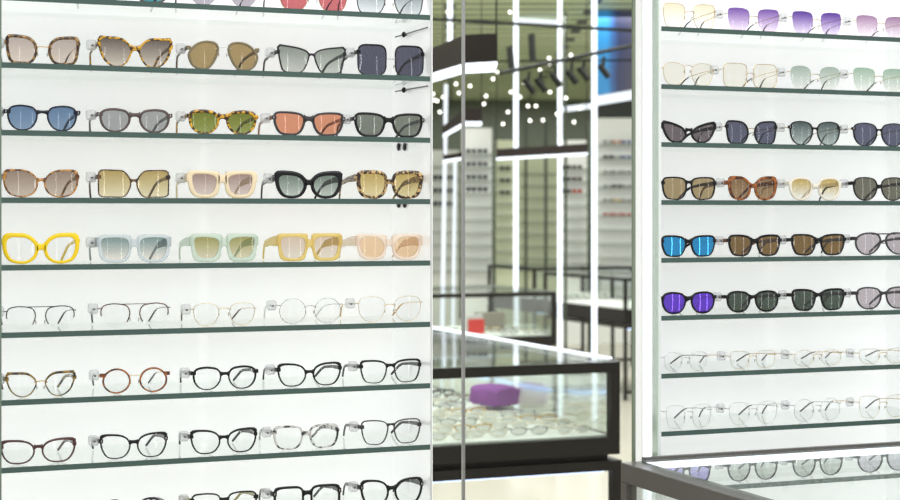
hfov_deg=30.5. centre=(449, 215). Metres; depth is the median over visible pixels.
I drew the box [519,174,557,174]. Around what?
shelf
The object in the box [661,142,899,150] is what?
glass shelf
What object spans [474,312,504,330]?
box
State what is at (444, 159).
diffuser
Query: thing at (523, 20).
led strip
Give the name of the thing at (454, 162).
led strip
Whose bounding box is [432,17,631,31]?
rail
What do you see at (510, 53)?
spotlight
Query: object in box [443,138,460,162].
pendant lamp
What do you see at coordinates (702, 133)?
sunglasses
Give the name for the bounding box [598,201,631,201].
shelf
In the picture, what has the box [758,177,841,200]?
sunglasses
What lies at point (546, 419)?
eyeglasses
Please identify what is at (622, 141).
sunglasses
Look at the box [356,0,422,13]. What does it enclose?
sunglasses
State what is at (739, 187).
sunglasses
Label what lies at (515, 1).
led strip
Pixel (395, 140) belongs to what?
glass shelf
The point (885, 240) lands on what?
sunglasses
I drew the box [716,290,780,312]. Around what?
sunglasses
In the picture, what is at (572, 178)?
sunglasses
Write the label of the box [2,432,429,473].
glass shelf
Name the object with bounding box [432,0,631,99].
ceiling
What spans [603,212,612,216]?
sunglasses
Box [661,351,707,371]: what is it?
eyeglasses
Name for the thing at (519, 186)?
shelf
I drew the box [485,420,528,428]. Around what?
eyeglasses
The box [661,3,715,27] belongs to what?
sunglasses
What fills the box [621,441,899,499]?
display case
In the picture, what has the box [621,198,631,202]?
sunglasses
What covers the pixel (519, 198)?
shelf
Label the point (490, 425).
eyeglasses
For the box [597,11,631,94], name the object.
poster
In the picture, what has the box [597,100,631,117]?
header panel
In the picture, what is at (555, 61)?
rail
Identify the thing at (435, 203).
sunglasses
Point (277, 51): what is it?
sunglasses
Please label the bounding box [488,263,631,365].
showcase
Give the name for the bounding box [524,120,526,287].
slim post
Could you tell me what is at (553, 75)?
spotlight
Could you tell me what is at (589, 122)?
slim post
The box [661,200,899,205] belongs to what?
glass shelf
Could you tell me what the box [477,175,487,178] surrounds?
sunglasses
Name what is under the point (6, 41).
sunglasses
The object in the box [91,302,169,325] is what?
eyeglasses
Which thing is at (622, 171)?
sunglasses
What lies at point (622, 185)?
sunglasses
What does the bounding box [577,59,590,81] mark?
spotlight
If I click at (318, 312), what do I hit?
eyeglasses
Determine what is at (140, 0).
sunglasses
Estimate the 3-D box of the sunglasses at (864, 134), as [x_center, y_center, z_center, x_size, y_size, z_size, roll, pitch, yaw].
[0.880,-0.172,3.566,0.155,0.050,0.138,0,0,-22]
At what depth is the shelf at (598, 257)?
18.44 m
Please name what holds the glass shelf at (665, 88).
attached to the display rack at (869, 333)
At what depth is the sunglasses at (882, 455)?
3.51 m
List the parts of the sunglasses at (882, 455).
frame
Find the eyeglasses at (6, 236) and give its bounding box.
[2,233,79,263]
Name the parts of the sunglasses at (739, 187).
frame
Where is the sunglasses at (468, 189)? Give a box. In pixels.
[466,187,475,191]
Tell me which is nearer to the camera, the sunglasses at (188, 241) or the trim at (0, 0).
the trim at (0, 0)
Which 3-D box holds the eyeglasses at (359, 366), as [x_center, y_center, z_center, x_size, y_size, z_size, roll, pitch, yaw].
[-0.143,0.292,3.160,0.140,0.044,0.137,0,0,-22]
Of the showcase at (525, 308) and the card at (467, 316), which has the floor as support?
the showcase at (525, 308)
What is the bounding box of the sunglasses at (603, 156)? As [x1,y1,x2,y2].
[602,155,612,158]
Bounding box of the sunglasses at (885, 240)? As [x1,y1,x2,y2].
[821,232,899,254]
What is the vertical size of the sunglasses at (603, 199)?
0.050 m
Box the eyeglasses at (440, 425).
[432,424,453,433]
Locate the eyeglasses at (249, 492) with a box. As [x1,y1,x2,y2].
[179,490,257,499]
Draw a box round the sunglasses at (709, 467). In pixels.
[674,465,711,479]
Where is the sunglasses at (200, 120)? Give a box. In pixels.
[176,109,257,133]
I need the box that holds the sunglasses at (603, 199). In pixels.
[602,198,612,202]
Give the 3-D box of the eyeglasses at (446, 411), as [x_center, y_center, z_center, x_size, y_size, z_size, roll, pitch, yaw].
[-0.093,0.713,6.003,0.135,0.028,0.137,0,0,-20]
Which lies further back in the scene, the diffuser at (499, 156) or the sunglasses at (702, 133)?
the diffuser at (499, 156)
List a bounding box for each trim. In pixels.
[0,0,1,499]
[431,0,431,499]
[461,0,464,499]
[632,0,635,461]
[658,0,658,455]
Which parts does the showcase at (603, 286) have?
glass, frame, glass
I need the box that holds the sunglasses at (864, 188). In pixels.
[819,177,899,200]
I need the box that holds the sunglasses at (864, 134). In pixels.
[820,122,899,145]
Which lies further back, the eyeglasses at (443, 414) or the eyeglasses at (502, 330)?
the eyeglasses at (502, 330)
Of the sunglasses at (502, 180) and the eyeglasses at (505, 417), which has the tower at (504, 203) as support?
the sunglasses at (502, 180)
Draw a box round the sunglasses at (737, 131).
[717,120,777,143]
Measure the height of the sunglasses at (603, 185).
0.050 m
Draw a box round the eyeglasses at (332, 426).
[259,423,338,449]
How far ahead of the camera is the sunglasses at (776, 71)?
3.39 m
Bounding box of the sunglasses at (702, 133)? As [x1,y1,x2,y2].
[661,120,716,142]
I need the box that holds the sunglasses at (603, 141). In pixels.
[602,140,611,143]
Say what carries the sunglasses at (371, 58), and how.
on the glass shelf at (397, 81)
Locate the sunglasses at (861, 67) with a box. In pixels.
[821,67,899,90]
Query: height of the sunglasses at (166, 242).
0.050 m
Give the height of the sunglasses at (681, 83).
0.047 m
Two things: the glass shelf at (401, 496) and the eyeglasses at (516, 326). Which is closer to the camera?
the glass shelf at (401, 496)
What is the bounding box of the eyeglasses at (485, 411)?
[451,410,497,419]
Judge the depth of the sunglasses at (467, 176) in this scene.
18.07 m
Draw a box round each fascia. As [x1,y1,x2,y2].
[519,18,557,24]
[562,103,591,111]
[597,90,631,104]
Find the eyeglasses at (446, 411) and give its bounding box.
[432,409,447,416]
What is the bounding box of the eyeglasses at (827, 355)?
[825,348,899,363]
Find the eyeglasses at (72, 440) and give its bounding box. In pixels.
[2,437,75,463]
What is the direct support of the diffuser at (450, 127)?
attached to the pendant lamp at (473, 117)
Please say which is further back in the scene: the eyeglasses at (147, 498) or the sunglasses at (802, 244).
the sunglasses at (802, 244)
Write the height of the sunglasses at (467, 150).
0.049 m
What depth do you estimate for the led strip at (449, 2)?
11.50 m
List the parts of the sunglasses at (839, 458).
frame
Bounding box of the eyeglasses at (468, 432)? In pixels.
[432,431,469,439]
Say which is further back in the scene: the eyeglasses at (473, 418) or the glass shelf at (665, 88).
the eyeglasses at (473, 418)
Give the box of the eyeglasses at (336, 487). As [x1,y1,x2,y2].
[259,483,340,499]
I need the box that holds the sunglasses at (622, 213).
[621,212,631,216]
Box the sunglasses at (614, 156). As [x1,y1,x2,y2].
[613,155,621,158]
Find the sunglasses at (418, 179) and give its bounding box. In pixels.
[339,170,422,198]
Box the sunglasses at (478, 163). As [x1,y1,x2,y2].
[477,162,487,165]
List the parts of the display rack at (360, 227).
panel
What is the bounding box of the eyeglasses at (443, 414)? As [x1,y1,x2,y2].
[432,413,460,421]
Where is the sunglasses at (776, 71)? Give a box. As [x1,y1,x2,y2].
[694,63,777,87]
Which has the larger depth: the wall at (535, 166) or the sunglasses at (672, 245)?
the wall at (535, 166)
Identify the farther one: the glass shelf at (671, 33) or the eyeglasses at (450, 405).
the eyeglasses at (450, 405)
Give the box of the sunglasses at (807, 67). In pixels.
[760,67,840,88]
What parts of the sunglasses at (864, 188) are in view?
frame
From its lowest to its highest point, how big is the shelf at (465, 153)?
0.008 m
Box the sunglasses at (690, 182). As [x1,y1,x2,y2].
[661,177,716,199]
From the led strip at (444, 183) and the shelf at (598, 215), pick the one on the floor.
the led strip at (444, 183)
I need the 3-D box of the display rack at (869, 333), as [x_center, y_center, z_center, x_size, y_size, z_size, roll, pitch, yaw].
[0.686,0.185,3.519,0.728,2.500,0.245,0,0,-22]
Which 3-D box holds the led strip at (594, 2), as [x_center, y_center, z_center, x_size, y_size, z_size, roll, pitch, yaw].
[1.016,-0.090,11.615,0.035,3.050,0.030,0,0,0]
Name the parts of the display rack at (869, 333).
led strip, panel, panel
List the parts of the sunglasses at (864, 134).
frame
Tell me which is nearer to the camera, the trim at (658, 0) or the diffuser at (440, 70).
the trim at (658, 0)
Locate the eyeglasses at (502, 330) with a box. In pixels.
[491,330,517,334]
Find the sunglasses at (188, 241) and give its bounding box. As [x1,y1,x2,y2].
[179,233,257,261]
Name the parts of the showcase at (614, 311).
frame, glass, glass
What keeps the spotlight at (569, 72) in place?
hanging from the rail at (555, 61)
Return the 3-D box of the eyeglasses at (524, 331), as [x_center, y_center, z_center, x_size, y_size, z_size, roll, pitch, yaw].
[0.479,0.744,10.633,0.135,0.028,0.137,0,0,-41]
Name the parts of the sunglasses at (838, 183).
frame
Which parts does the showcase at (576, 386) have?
glass, glass, glass, frame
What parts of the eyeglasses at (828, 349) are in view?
frame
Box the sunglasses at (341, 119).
[258,111,344,135]
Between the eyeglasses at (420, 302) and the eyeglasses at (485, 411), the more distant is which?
the eyeglasses at (485, 411)
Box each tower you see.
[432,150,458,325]
[496,140,513,285]
[562,140,586,343]
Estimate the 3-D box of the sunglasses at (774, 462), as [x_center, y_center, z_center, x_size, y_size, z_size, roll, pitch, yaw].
[0.591,0.521,3.451,0.140,0.047,0.137,0,0,-22]
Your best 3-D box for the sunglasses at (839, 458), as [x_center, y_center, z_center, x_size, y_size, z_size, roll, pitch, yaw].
[0.737,0.521,3.509,0.144,0.047,0.137,0,0,-22]
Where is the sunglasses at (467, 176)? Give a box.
[466,175,475,178]
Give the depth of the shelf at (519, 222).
19.84 m
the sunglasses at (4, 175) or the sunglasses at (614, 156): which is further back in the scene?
the sunglasses at (614, 156)
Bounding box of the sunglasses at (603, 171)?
[602,170,612,173]
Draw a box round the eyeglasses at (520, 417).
[513,414,555,421]
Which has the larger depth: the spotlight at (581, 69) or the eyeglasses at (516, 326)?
the eyeglasses at (516, 326)
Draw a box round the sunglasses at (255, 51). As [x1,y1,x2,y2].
[176,40,258,69]
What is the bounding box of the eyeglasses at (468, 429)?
[467,428,507,436]
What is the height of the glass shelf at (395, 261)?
0.010 m
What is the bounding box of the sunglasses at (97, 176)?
[89,169,169,197]
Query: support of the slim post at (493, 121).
on the floor
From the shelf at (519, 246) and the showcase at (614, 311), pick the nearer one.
the showcase at (614, 311)
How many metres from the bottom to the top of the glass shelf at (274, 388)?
0.010 m
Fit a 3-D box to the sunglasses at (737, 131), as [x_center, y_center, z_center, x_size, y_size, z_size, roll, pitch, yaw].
[0.587,-0.171,3.450,0.140,0.049,0.138,0,0,-22]
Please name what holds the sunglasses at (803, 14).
on the glass shelf at (671, 33)
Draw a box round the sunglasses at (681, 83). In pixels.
[661,62,713,85]
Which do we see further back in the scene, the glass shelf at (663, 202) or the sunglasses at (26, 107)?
the glass shelf at (663, 202)
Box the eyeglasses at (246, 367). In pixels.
[180,365,257,389]
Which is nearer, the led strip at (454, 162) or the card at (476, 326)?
the card at (476, 326)
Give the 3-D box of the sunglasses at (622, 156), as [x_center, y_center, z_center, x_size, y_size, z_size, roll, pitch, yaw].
[1.976,-0.656,18.507,0.120,0.050,0.080,0,0,0]
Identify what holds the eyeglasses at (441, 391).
on the showcase at (576, 386)
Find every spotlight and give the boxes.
[506,46,515,73]
[522,71,535,93]
[528,34,535,61]
[534,70,547,92]
[549,65,562,87]
[565,62,578,84]
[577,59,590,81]
[597,56,610,78]
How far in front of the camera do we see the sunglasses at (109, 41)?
2.92 m
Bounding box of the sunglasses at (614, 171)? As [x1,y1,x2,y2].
[613,170,621,173]
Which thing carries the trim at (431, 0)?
attached to the display rack at (360, 227)
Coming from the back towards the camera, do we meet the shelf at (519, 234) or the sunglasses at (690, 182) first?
the shelf at (519, 234)
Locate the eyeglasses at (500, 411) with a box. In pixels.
[499,410,535,417]
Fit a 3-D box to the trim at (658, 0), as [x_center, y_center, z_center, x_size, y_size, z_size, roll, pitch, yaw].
[0.408,0.185,3.284,0.014,2.500,0.004,0,0,-22]
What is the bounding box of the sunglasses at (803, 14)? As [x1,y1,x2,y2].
[763,11,841,33]
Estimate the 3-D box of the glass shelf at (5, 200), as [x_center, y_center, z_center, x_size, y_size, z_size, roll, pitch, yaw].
[-0.442,-0.026,3.054,0.786,0.010,0.214,0,0,-22]
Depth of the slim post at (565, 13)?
12.90 m
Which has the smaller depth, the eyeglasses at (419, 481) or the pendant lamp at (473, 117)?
the eyeglasses at (419, 481)
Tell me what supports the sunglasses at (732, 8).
on the glass shelf at (671, 33)
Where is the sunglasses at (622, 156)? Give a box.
[621,155,631,158]
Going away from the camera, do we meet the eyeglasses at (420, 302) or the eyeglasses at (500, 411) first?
the eyeglasses at (420, 302)
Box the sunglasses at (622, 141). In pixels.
[621,140,631,143]
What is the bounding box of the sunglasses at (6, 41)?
[2,34,79,63]
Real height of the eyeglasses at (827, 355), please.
0.033 m
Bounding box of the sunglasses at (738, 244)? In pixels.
[717,234,781,255]
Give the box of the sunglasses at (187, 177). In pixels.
[176,170,256,197]
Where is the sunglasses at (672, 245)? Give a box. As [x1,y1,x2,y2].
[661,235,716,256]
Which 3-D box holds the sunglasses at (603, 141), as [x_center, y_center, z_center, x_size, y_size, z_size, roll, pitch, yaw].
[1.769,-0.825,18.507,0.120,0.050,0.080,0,0,0]
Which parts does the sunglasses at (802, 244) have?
frame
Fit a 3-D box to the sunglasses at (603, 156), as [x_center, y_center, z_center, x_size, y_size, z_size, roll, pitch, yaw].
[1.769,-0.656,18.507,0.120,0.050,0.080,0,0,0]
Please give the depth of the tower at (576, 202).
18.40 m
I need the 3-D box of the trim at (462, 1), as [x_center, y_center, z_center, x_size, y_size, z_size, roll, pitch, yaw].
[0.025,0.185,3.150,0.005,2.500,0.006,0,0,-22]
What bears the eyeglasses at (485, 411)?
on the showcase at (576, 386)
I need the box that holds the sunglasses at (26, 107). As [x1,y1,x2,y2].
[2,104,79,130]
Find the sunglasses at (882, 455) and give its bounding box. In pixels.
[824,454,899,472]
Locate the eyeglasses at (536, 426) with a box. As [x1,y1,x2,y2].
[501,425,547,434]
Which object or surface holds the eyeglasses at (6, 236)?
on the glass shelf at (395, 261)
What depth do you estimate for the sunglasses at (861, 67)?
3.56 m
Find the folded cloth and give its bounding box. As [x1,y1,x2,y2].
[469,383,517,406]
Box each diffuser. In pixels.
[432,62,496,81]
[443,122,481,137]
[443,158,460,162]
[496,153,587,159]
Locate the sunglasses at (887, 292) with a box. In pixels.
[846,286,899,309]
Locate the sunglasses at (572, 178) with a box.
[571,177,581,180]
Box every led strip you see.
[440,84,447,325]
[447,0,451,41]
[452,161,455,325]
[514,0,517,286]
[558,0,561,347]
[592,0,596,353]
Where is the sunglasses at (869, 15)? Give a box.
[825,15,899,35]
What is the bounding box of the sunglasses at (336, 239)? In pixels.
[262,233,341,260]
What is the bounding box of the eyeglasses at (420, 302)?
[340,296,421,321]
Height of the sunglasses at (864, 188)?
0.051 m
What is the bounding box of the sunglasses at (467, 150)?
[466,149,475,152]
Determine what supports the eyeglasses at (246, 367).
on the glass shelf at (274, 388)
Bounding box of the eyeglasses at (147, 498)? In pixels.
[112,497,163,499]
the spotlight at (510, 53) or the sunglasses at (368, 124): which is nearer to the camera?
the sunglasses at (368, 124)
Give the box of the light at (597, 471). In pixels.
[432,471,603,482]
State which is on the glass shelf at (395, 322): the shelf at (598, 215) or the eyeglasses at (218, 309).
the eyeglasses at (218, 309)
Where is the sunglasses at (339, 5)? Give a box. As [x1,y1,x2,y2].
[263,0,346,10]
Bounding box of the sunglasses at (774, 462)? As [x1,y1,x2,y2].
[697,461,778,481]
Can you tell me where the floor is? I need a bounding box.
[432,319,631,499]
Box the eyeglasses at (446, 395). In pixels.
[445,394,469,400]
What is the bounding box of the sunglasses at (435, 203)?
[433,201,441,205]
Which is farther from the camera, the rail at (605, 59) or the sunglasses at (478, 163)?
the sunglasses at (478, 163)
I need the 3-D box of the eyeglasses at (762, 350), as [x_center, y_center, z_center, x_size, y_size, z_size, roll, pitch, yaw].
[0.590,0.296,3.451,0.129,0.037,0.138,0,0,-22]
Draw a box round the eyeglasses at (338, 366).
[262,361,341,386]
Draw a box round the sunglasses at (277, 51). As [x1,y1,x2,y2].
[263,44,345,72]
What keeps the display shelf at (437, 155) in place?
on the floor
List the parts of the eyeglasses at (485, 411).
frame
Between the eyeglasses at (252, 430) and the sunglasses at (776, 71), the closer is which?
the eyeglasses at (252, 430)
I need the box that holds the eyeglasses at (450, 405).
[432,402,465,409]
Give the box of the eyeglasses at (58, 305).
[2,305,75,324]
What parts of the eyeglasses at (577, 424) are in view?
frame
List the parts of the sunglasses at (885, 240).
frame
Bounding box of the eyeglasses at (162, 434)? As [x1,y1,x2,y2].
[91,431,167,458]
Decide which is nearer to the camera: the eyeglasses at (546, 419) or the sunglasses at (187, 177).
the sunglasses at (187, 177)
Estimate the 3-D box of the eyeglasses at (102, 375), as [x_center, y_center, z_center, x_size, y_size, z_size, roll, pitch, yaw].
[-0.590,0.292,2.983,0.140,0.045,0.138,0,0,-22]
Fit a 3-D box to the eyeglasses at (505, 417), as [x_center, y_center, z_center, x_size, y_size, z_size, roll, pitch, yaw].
[0.154,0.713,5.806,0.135,0.028,0.137,0,0,-12]
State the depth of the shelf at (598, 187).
18.46 m
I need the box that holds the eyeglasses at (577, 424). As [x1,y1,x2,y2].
[538,423,589,433]
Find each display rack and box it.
[2,0,430,499]
[636,0,899,499]
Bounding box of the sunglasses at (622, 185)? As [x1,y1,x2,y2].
[621,184,631,188]
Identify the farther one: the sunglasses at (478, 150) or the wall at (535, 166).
the wall at (535, 166)
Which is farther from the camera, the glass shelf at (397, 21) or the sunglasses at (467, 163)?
the sunglasses at (467, 163)
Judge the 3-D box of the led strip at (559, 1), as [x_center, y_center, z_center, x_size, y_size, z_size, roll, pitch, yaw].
[0.787,-0.090,11.815,0.030,3.050,0.030,0,0,0]
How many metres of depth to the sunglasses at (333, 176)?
3.04 m
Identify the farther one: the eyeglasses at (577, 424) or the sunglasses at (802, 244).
the eyeglasses at (577, 424)
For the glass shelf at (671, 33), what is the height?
0.010 m
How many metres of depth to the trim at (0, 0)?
2.81 m
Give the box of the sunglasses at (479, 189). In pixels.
[477,187,487,191]
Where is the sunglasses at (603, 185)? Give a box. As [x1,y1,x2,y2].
[602,184,612,188]
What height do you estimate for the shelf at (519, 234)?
0.008 m
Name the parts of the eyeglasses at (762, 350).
frame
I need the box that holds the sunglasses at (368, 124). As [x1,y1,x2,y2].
[336,112,423,136]
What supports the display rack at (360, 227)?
on the floor
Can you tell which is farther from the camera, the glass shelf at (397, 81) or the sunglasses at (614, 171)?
the sunglasses at (614, 171)
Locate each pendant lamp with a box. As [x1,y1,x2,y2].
[432,0,496,81]
[443,0,481,137]
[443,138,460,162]
[496,0,587,159]
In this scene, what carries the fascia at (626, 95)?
attached to the poster
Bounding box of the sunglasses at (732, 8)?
[700,7,779,30]
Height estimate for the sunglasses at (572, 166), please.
0.050 m
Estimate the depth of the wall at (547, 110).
23.00 m
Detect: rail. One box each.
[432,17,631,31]
[497,59,631,62]
[499,44,631,74]
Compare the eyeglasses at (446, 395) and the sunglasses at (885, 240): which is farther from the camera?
the eyeglasses at (446, 395)
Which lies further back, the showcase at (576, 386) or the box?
the box
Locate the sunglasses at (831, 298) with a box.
[777,288,846,310]
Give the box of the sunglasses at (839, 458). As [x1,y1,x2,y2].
[760,457,843,476]
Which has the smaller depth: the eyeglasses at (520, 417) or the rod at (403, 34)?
the rod at (403, 34)
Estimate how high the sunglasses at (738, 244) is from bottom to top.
0.045 m
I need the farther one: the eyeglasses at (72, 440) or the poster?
the poster
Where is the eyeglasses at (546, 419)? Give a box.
[515,418,567,428]
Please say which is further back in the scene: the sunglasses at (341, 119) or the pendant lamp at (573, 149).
the pendant lamp at (573, 149)
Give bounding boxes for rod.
[395,27,427,37]
[395,85,427,92]
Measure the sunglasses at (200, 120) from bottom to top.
0.044 m
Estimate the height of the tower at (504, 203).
2.307 m
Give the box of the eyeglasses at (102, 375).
[92,367,169,393]
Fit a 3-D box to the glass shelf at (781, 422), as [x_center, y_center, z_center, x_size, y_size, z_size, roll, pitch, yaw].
[0.703,0.435,3.509,0.694,0.010,0.214,0,0,-22]
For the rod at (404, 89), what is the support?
attached to the display rack at (360, 227)
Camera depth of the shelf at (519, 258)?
19.84 m
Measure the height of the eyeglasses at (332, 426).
0.044 m
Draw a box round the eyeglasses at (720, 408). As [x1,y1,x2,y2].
[698,401,777,424]
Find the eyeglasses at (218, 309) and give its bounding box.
[181,302,255,325]
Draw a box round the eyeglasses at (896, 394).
[825,394,899,417]
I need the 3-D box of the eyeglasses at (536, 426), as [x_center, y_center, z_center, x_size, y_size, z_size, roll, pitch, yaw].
[0.245,0.713,5.534,0.135,0.028,0.137,0,0,-15]
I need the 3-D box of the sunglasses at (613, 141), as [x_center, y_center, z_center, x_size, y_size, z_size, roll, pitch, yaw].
[1.869,-0.825,18.507,0.120,0.050,0.080,0,0,0]
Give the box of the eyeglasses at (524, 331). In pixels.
[511,329,538,333]
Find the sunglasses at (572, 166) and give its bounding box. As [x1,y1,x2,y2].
[571,165,581,168]
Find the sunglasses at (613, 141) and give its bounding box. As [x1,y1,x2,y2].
[612,140,621,143]
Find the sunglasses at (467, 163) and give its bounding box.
[466,162,475,165]
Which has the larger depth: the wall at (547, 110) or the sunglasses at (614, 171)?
the wall at (547, 110)
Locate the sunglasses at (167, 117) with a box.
[89,108,171,132]
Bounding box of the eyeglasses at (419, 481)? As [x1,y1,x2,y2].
[342,477,422,499]
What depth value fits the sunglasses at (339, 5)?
3.05 m
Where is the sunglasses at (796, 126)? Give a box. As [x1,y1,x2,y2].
[778,121,841,144]
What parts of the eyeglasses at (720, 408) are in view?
frame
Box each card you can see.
[465,314,482,331]
[468,319,483,333]
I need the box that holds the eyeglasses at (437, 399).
[432,398,448,406]
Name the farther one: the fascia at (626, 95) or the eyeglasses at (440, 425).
the fascia at (626, 95)
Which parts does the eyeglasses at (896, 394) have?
frame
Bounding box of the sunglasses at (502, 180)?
[500,178,509,182]
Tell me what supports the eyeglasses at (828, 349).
on the glass shelf at (882, 364)
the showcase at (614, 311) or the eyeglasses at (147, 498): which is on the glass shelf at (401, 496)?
the eyeglasses at (147, 498)
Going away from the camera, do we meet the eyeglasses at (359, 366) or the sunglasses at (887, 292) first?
the eyeglasses at (359, 366)
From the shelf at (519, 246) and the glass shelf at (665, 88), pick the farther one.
the shelf at (519, 246)
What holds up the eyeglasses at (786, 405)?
on the glass shelf at (781, 422)
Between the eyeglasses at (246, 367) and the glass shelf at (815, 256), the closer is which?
the eyeglasses at (246, 367)
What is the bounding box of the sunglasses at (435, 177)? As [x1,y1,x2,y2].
[433,175,442,179]
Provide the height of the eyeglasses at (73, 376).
0.044 m
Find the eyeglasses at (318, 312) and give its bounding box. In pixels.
[264,298,341,323]
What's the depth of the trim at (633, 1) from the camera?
3.28 m
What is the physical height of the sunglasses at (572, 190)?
0.050 m
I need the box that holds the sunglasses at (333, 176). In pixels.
[261,170,342,198]
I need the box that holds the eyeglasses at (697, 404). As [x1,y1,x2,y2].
[661,404,711,428]
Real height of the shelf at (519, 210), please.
0.008 m
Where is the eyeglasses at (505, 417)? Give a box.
[474,415,516,423]
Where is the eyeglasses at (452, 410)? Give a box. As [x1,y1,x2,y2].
[444,407,485,415]
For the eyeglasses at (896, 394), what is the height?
0.048 m
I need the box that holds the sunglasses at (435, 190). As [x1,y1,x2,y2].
[433,188,441,192]
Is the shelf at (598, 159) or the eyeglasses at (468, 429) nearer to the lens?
the eyeglasses at (468, 429)
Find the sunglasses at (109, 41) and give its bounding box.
[89,35,172,66]
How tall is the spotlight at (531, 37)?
0.176 m
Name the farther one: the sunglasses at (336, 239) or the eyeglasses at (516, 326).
the eyeglasses at (516, 326)
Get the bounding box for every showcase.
[432,284,555,345]
[432,326,621,499]
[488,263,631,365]
[543,270,631,400]
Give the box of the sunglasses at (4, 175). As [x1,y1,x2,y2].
[2,169,78,197]
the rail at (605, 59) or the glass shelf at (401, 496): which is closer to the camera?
the glass shelf at (401, 496)
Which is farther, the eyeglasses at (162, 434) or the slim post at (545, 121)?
the slim post at (545, 121)
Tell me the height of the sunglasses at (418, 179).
0.054 m
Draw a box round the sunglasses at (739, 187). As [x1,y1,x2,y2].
[698,176,777,199]
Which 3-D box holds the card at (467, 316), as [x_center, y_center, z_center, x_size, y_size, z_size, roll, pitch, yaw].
[0.143,0.696,10.591,0.140,0.125,0.010,0,0,-22]
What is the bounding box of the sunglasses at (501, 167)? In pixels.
[500,166,509,169]
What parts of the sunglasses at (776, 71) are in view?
frame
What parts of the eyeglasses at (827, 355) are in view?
frame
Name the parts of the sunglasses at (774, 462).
frame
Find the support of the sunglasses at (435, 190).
on the display shelf at (437, 155)
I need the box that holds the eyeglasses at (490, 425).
[448,423,491,431]
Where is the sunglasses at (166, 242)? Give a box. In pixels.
[89,237,170,260]
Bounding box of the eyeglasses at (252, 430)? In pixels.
[179,427,256,453]
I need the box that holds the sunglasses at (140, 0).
[140,0,164,1]
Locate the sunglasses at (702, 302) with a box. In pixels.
[661,291,716,313]
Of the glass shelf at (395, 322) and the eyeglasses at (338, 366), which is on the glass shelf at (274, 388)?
the eyeglasses at (338, 366)
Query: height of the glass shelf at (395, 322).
0.010 m
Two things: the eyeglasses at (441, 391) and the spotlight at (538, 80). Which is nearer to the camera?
the eyeglasses at (441, 391)
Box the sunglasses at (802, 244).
[759,234,846,255]
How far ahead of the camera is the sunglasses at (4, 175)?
2.87 m
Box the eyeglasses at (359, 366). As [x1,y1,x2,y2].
[342,358,420,382]
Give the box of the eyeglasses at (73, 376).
[2,370,75,396]
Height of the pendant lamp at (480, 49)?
1.064 m
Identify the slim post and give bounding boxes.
[492,120,494,284]
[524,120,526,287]
[544,120,546,271]
[564,12,566,348]
[587,120,591,351]
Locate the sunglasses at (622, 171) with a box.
[621,170,631,173]
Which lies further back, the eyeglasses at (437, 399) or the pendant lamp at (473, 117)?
the pendant lamp at (473, 117)
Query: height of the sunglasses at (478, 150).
0.049 m
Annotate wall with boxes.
[432,100,591,318]
[518,157,557,333]
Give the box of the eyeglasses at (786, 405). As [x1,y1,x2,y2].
[762,398,840,421]
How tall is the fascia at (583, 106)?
0.071 m
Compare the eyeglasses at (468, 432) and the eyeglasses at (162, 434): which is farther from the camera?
the eyeglasses at (468, 432)
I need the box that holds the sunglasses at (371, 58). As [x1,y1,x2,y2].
[340,44,423,75]
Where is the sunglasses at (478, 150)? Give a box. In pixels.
[477,149,487,152]
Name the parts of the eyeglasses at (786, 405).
frame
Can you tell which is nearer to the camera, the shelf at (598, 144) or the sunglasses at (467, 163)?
the sunglasses at (467, 163)
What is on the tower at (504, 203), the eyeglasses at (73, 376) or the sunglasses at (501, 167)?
the sunglasses at (501, 167)
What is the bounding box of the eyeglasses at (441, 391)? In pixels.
[432,389,453,397]
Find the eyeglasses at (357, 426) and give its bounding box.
[343,418,420,444]
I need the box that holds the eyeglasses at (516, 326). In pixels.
[501,326,520,330]
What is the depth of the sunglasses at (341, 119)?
3.04 m
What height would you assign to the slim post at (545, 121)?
2.549 m
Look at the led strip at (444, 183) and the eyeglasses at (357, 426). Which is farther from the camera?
the led strip at (444, 183)
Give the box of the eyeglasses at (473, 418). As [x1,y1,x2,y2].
[436,417,477,425]
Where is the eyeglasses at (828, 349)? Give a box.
[762,349,841,365]
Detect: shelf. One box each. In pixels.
[2,0,429,31]
[2,62,429,89]
[2,130,429,146]
[2,197,429,204]
[2,258,429,270]
[2,316,429,337]
[2,373,429,405]
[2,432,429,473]
[296,490,414,499]
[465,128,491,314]
[465,153,491,154]
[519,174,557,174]
[519,186,557,186]
[519,198,557,198]
[519,210,557,210]
[519,222,557,222]
[519,234,557,234]
[519,246,557,246]
[519,258,557,258]
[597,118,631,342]
[598,144,631,145]
[598,159,631,159]
[598,187,631,187]
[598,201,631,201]
[598,215,631,215]
[598,229,631,229]
[598,243,631,243]
[598,257,631,257]
[661,26,899,48]
[661,84,899,99]
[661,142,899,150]
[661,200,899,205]
[661,253,899,262]
[661,308,899,320]
[661,359,899,378]
[661,410,899,436]
[687,461,899,488]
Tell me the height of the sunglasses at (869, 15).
0.047 m
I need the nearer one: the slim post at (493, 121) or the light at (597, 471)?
the light at (597, 471)
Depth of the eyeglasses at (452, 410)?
6.01 m
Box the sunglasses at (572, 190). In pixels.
[571,189,581,192]
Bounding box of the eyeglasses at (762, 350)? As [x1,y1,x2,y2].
[699,350,775,368]
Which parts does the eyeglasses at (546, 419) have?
frame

